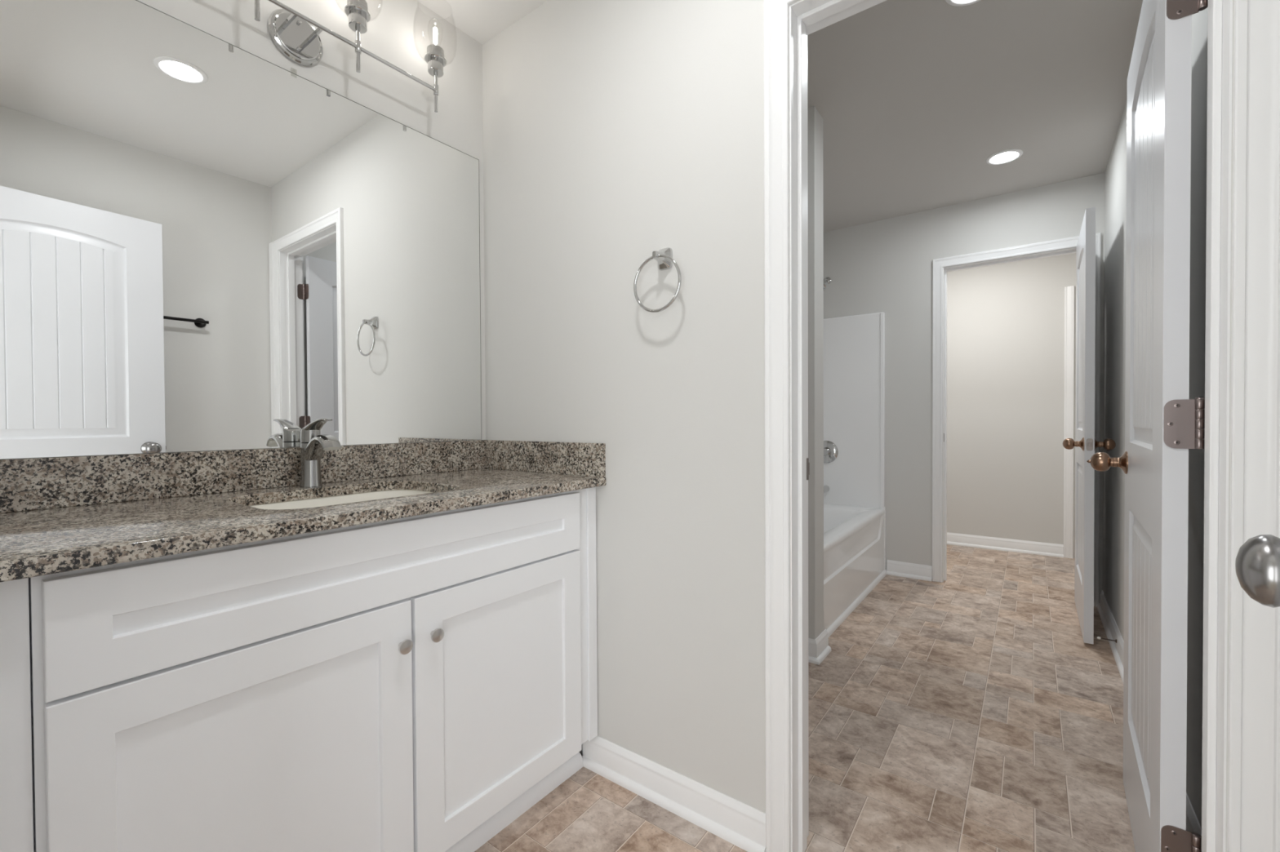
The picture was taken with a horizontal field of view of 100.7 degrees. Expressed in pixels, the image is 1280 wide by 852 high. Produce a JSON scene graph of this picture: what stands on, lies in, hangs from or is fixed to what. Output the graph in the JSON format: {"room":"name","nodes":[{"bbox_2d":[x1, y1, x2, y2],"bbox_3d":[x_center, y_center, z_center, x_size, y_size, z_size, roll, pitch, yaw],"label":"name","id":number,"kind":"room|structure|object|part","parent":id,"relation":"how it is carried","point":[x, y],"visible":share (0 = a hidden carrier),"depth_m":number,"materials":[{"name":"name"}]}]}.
{"room":"bathroom","nodes":[
{"label":"bathroom","id":0,"kind":"room"},
{"bbox_2d":[2,0,485,459],"bbox_3d":[0.197,-0.185,3.083,0.120,2.440,5.460,0,1,36],"label":"wall","id":1,"kind":"structure","parent":0,"point":[400,33],"depth_m":1.65,"materials":[{"name":"white paint"}]},
{"bbox_2d":[0,0,481,459],"bbox_3d":[-0.935,-0.448,1.440,0.006,1.010,1.196,0,1,36],"label":"wall mirror","id":2,"kind":"object","parent":1,"relation":"attached to","point":[206,244],"visible":1,"depth_m":1.28,"materials":[{"name":"silver mirror"}]},
{"bbox_2d":[0,440,484,513],"bbox_3d":[-0.927,0.110,1.440,0.020,0.102,1.243,0,1,36],"label":"backsplash","id":3,"kind":"structure","parent":1,"relation":"attached to","point":[34,483],"depth_m":1.26,"materials":[{"name":"stone"}]},
{"bbox_2d":[253,0,446,112],"bbox_3d":[-0.871,-1.149,1.391,0.162,0.328,0.850,0,1,36],"label":"vanity light","id":4,"kind":"object","parent":1,"relation":"attached to","point":[292,33],"visible":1,"depth_m":1.45,"materials":[{"name":"silver metal"}]},
{"bbox_3d":[-0.929,-1.046,1.286,0.016,0.122,0.016,0,1,36],"label":"stem","id":5,"kind":"part","parent":4,"relation":"part of","materials":[{"name":"silver metal"}]},
{"bbox_3d":[-0.910,-1.054,1.377,0.077,0.011,0.007,0,1,36],"label":"arm","id":6,"kind":"part","parent":4,"relation":"part of","materials":[{"name":"silver metal"}]},
{"bbox_3d":[-0.873,-1.055,1.427,0.077,0.011,0.007,0,1,36],"label":"arm","id":7,"kind":"part","parent":4,"relation":"part of","materials":[{"name":"silver metal"}]},
{"bbox_3d":[-0.787,-1.050,1.479,0.016,0.122,0.016,0,1,36],"label":"stem","id":8,"kind":"part","parent":4,"relation":"part of","materials":[{"name":"silver metal"}]},
{"bbox_3d":[-0.644,-1.053,1.672,0.016,0.122,0.016,0,1,36],"label":"stem","id":9,"kind":"part","parent":4,"relation":"part of","materials":[{"name":"silver metal"}]},
{"bbox_2d":[416,0,1142,232],"bbox_3d":[0.742,-1.444,1.877,4.420,0.100,6.720,0,1,36],"label":"ceiling","id":10,"kind":"structure","parent":0,"point":[913,99],"depth_m":2.23,"materials":[{"name":"grey paint"}]},
{"bbox_2d":[945,0,981,6],"bbox_3d":[1.056,-1.390,1.678,0.160,0.006,0.160,0,1,36],"label":"recessed light","id":11,"kind":"object","parent":10,"relation":"in","point":[953,2],"visible":1,"depth_m":1.74,"materials":[{"name":"white"}]},
{"bbox_2d":[986,149,1022,164],"bbox_3d":[1.909,-1.408,2.779,0.160,0.006,0.160,0,1,36],"label":"recessed light","id":12,"kind":"object","parent":10,"relation":"in","point":[1010,155],"visible":1,"depth_m":2.78,"materials":[{"name":"white"}]},
{"bbox_2d":[474,544,1135,851],"bbox_3d":[1.207,1.038,2.336,2.400,0.001,5.315,0,1,36],"label":"floor","id":13,"kind":"structure","parent":0,"point":[971,710],"depth_m":1.78,"materials":[{"name":"tile"}]},
{"bbox_2d":[0,487,597,851],"bbox_3d":[-0.693,0.625,1.275,0.556,0.874,1.239,0,1,36],"label":"vanity cabinet","id":14,"kind":"object","parent":13,"relation":"on","point":[420,683],"depth_m":0.97,"materials":[{"name":"white wood"}]},
{"bbox_3d":[-1.050,0.632,0.828,0.515,0.874,0.096,0,1,36],"label":"cabinet filler panel","id":15,"kind":"part","parent":14,"relation":"part of","materials":[{"name":"white wood"}]},
{"bbox_3d":[-0.646,0.667,0.927,0.018,0.588,0.520,0,1,36],"label":"cabinet door","id":16,"kind":"part","parent":14,"relation":"part of","materials":[{"name":"white wood"}]},
{"bbox_2d":[0,440,605,582],"bbox_3d":[-0.703,0.123,1.276,0.575,0.128,1.243,0,1,36],"label":"countertop","id":17,"kind":"structure","parent":14,"relation":"on","point":[58,514],"depth_m":1.15,"materials":[{"name":"stone"}]},
{"bbox_2d":[299,418,341,487],"bbox_3d":[-0.836,0.070,1.384,0.158,0.181,0.052,0,1,36],"label":"faucet","id":18,"kind":"object","parent":17,"relation":"on","point":[313,445],"visible":1,"depth_m":1.39,"materials":[{"name":"silver metal"}]},
{"bbox_3d":[-0.847,0.012,1.391,0.128,0.064,0.047,0,1,36],"label":"lever handle","id":19,"kind":"part","parent":18,"relation":"part of","materials":[{"name":"silver metal"}]},
{"bbox_3d":[-0.831,0.064,1.380,0.146,0.083,0.045,0,1,36],"label":"spout","id":20,"kind":"part","parent":18,"relation":"part of","materials":[{"name":"silver metal"}]},
{"bbox_2d":[248,489,432,509],"bbox_3d":[-0.700,0.265,1.293,0.391,0.154,0.504,0,1,36],"label":"undermount sink","id":21,"kind":"object","parent":17,"relation":"in","point":[358,497],"visible":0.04,"depth_m":1.42,"materials":[{"name":"white ceramic"}]},
{"bbox_3d":[-0.492,0.282,1.133,0.018,0.163,1.044,0,1,36],"label":"false drawer","id":22,"kind":"part","parent":14,"relation":"part of","materials":[{"name":"white wood"}]},
{"bbox_3d":[-0.490,0.457,1.101,0.024,0.030,0.030,0,1,36],"label":"cabinet knob","id":23,"kind":"part","parent":14,"relation":"part of","materials":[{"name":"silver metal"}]},
{"bbox_3d":[-0.447,0.456,1.160,0.024,0.030,0.030,0,1,36],"label":"cabinet knob","id":24,"kind":"part","parent":14,"relation":"part of","materials":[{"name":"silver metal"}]},
{"bbox_3d":[-0.333,0.661,1.350,0.018,0.588,0.517,0,1,36],"label":"cabinet door","id":25,"kind":"part","parent":14,"relation":"part of","materials":[{"name":"white wood"}]},
{"bbox_3d":[-0.514,1.042,1.196,0.017,0.039,1.118,0,1,36],"label":"shoe molding","id":26,"kind":"part","parent":14,"relation":"part of","materials":[{"name":"white wood"}]},
{"bbox_2d":[823,311,886,637],"bbox_3d":[0.934,0.127,3.295,0.816,1.803,1.491,0,1,36],"label":"bathtub","id":27,"kind":"object","parent":13,"relation":"on","point":[855,508],"visible":0.32,"depth_m":3.69,"materials":[{"name":"white plastic"}]},
{"bbox_2d":[823,484,829,493],"bbox_3d":[1.322,0.461,3.827,0.054,0.055,0.135,0,1,36],"label":"tub spout","id":28,"kind":"object","parent":27,"relation":"attached to","point":[826,488],"visible":0.33,"depth_m":3.82,"materials":[{"name":"silver metal"}]},
{"bbox_2d":[823,440,838,462],"bbox_3d":[1.350,0.189,3.856,0.164,0.164,0.047,0,1,36],"label":"shower valve","id":29,"kind":"object","parent":27,"relation":"attached to","point":[830,450],"visible":0.71,"depth_m":3.84,"materials":[{"name":"silver metal"}]},
{"bbox_2d":[823,503,884,552],"bbox_3d":[0.934,0.752,3.305,0.800,0.352,1.484,0,1,36],"label":"basin","id":30,"kind":"object","parent":27,"relation":"in","point":[847,527],"depth_m":3.38,"materials":[{"name":"white plastic"}]},
{"bbox_3d":[1.269,1.015,3.079,0.016,0.028,1.463,0,1,36],"label":"shoe molding","id":31,"kind":"part","parent":27,"relation":"part of","materials":[{"name":"white"}]},
{"bbox_2d":[807,106,823,639],"bbox_3d":[0.465,-0.181,2.632,0.845,2.440,0.123,0,1,36],"label":"wall","id":32,"kind":"structure","parent":0,"point":[815,120],"depth_m":2.35,"materials":[{"name":"white paint"}]},
{"bbox_2d":[808,629,831,665],"bbox_3d":[0.482,0.991,2.637,0.870,0.096,0.174,0,1,36],"label":"baseboard","id":33,"kind":"structure","parent":32,"relation":"attached to","point":[819,649],"depth_m":2.35,"materials":[{"name":"white wood"}]},
{"bbox_2d":[482,0,1234,851],"bbox_3d":[0.261,-0.165,1.405,1.975,2.440,0.115,0,1,36],"label":"wall","id":34,"kind":"structure","parent":0,"point":[617,133],"depth_m":1.50,"materials":[{"name":"white paint"}]},
{"bbox_2d":[633,247,681,312],"bbox_3d":[0.055,-0.399,1.447,0.156,0.182,0.056,0,1,36],"label":"towel ring","id":35,"kind":"object","parent":34,"relation":"attached to","point":[664,257],"visible":1,"depth_m":1.45,"materials":[{"name":"silver metal"}]},
{"bbox_3d":[0.054,-0.461,1.446,0.047,0.058,0.056,0,1,36],"label":"post","id":36,"kind":"part","parent":35,"relation":"part of","materials":[{"name":"silver metal"}]},
{"bbox_2d":[582,735,765,851],"bbox_3d":[0.064,1.007,1.481,0.606,0.096,0.027,0,1,36],"label":"baseboard","id":37,"kind":"structure","parent":34,"relation":"attached to","point":[732,820],"depth_m":1.45,"materials":[{"name":"white wood"}]},
{"bbox_2d":[763,0,1279,851],"bbox_3d":[0.698,0.003,1.085,0.876,2.107,0.150,0,1,36],"label":"door frame","id":38,"kind":"structure","parent":34,"relation":"attached to","point":[1254,662],"depth_m":0.87,"materials":[{"name":"white wood"}]},
{"bbox_3d":[0.423,0.110,1.349,0.004,0.056,0.034,0,1,36],"label":"strike plate","id":39,"kind":"part","parent":38,"relation":"part of","materials":[{"name":"silver metal"}]},
{"bbox_2d":[1086,0,1208,851],"bbox_3d":[1.195,0.025,1.243,0.206,2.030,0.731,0,1,38],"label":"door","id":40,"kind":"structure","parent":38,"relation":"attached to","point":[1162,425],"depth_m":1.02,"materials":[{"name":"white wood"}]},
{"bbox_3d":[1.334,0.103,1.516,0.086,0.064,0.064,0,1,38],"label":"knob","id":41,"kind":"part","parent":40,"relation":"part of","materials":[{"name":"gold metal"}]},
{"bbox_3d":[1.197,0.025,1.246,0.034,2.030,0.711,0,1,38],"label":"panel","id":42,"kind":"part","parent":40,"relation":"part of","materials":[{"name":"white wood"}]},
{"bbox_2d":[823,173,1104,602],"bbox_3d":[2.067,-0.200,3.452,2.450,2.440,0.115,0,1,36],"label":"wall","id":43,"kind":"structure","parent":0,"point":[885,266],"depth_m":3.54,"materials":[{"name":"white paint"}]},
{"bbox_2d":[823,277,831,291],"bbox_3d":[1.320,-1.023,3.808,0.072,0.127,0.177,0,1,36],"label":"shower","id":44,"kind":"object","parent":43,"relation":"attached to","point":[827,281],"visible":0.52,"depth_m":3.86,"materials":[{"name":"silver metal"}]},
{"bbox_2d":[886,560,932,581],"bbox_3d":[1.811,0.972,3.572,0.274,0.096,0.027,0,1,36],"label":"baseboard","id":45,"kind":"structure","parent":43,"relation":"attached to","point":[917,571],"depth_m":3.57,"materials":[{"name":"white wood"}]},
{"bbox_2d":[932,232,1101,606],"bbox_3d":[2.295,-0.033,3.287,0.832,2.107,0.150,0,1,36],"label":"door frame","id":46,"kind":"structure","parent":43,"relation":"attached to","point":[939,271],"depth_m":3.45,"materials":[{"name":"white wood"}]},
{"bbox_2d":[1062,207,1115,644],"bbox_3d":[2.309,-0.002,2.758,0.193,2.030,0.731,0,1,37],"label":"door","id":47,"kind":"structure","parent":46,"relation":"attached to","point":[1085,443],"depth_m":2.49,"materials":[{"name":"white wood"}]},
{"bbox_3d":[2.086,0.086,2.553,0.079,0.064,0.064,0,1,37],"label":"knob","id":48,"kind":"part","parent":47,"relation":"part of","materials":[{"name":"gold metal"}]},
{"bbox_3d":[2.307,-0.002,2.755,0.035,2.030,0.711,0,1,37],"label":"panel","id":49,"kind":"part","parent":47,"relation":"part of","materials":[{"name":"white wood"}]},
{"bbox_3d":[2.095,0.087,2.470,0.025,0.057,0.001,0,1,37],"label":"latch plate","id":50,"kind":"part","parent":47,"relation":"part of","materials":[{"name":"silver metal"}]},
{"bbox_3d":[2.177,0.086,2.485,0.079,0.064,0.064,0,1,37],"label":"knob","id":51,"kind":"part","parent":47,"relation":"part of","materials":[{"name":"gold metal"}]},
{"bbox_2d":[946,253,1075,558],"bbox_3d":[2.804,-0.216,4.452,2.450,2.440,0.120,0,1,36],"label":"wall","id":52,"kind":"structure","parent":0,"point":[1006,322],"depth_m":4.26,"materials":[{"name":"white paint"}]},
{"bbox_2d":[946,532,1063,557],"bbox_3d":[2.515,0.956,4.593,1.804,0.096,0.027,0,1,36],"label":"baseboard","id":53,"kind":"structure","parent":52,"relation":"attached to","point":[954,539],"depth_m":4.27,"materials":[{"name":"white wood"}]},
{"bbox_2d":[1063,285,1074,558],"bbox_3d":[3.262,-0.026,4.032,0.057,2.065,0.018,0,1,36],"label":"door frame","id":54,"kind":"structure","parent":52,"relation":"attached to","point":[1068,291],"depth_m":4.03,"materials":[{"name":"white wood"}]},
{"bbox_2d":[1102,6,1208,827],"bbox_3d":[1.883,-0.180,1.898,0.120,2.440,2.605,0,1,36],"label":"wall","id":55,"kind":"structure","parent":0,"point":[1115,175],"depth_m":1.36,"materials":[{"name":"white paint"}]},
{"bbox_2d":[1097,636,1116,643],"bbox_3d":[2.128,0.973,2.417,0.068,0.016,0.016,0,1,36],"label":"spring door stop","id":56,"kind":"object","parent":55,"relation":"attached to","point":[1098,637],"visible":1,"depth_m":2.42,"materials":[{"name":"grey metal"}]},
{"bbox_2d":[1096,590,1201,835],"bbox_3d":[1.831,0.992,1.956,0.027,0.096,2.605,0,1,36],"label":"baseboard","id":57,"kind":"structure","parent":55,"relation":"attached to","point":[1112,631],"depth_m":2.39,"materials":[{"name":"white wood"}]},
{"bbox_3d":[-0.546,-0.147,0.310,1.975,2.440,0.115,0,1,36],"label":"wall","id":58,"kind":"structure","parent":0,"visible":0},
{"bbox_2d":[1235,534,1279,608],"bbox_3d":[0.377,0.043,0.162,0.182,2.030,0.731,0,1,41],"label":"door knob","id":59,"kind":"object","parent":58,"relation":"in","point":[1257,562],"depth_m":0.43,"materials":[{"name":"silver metal"}]}
]}

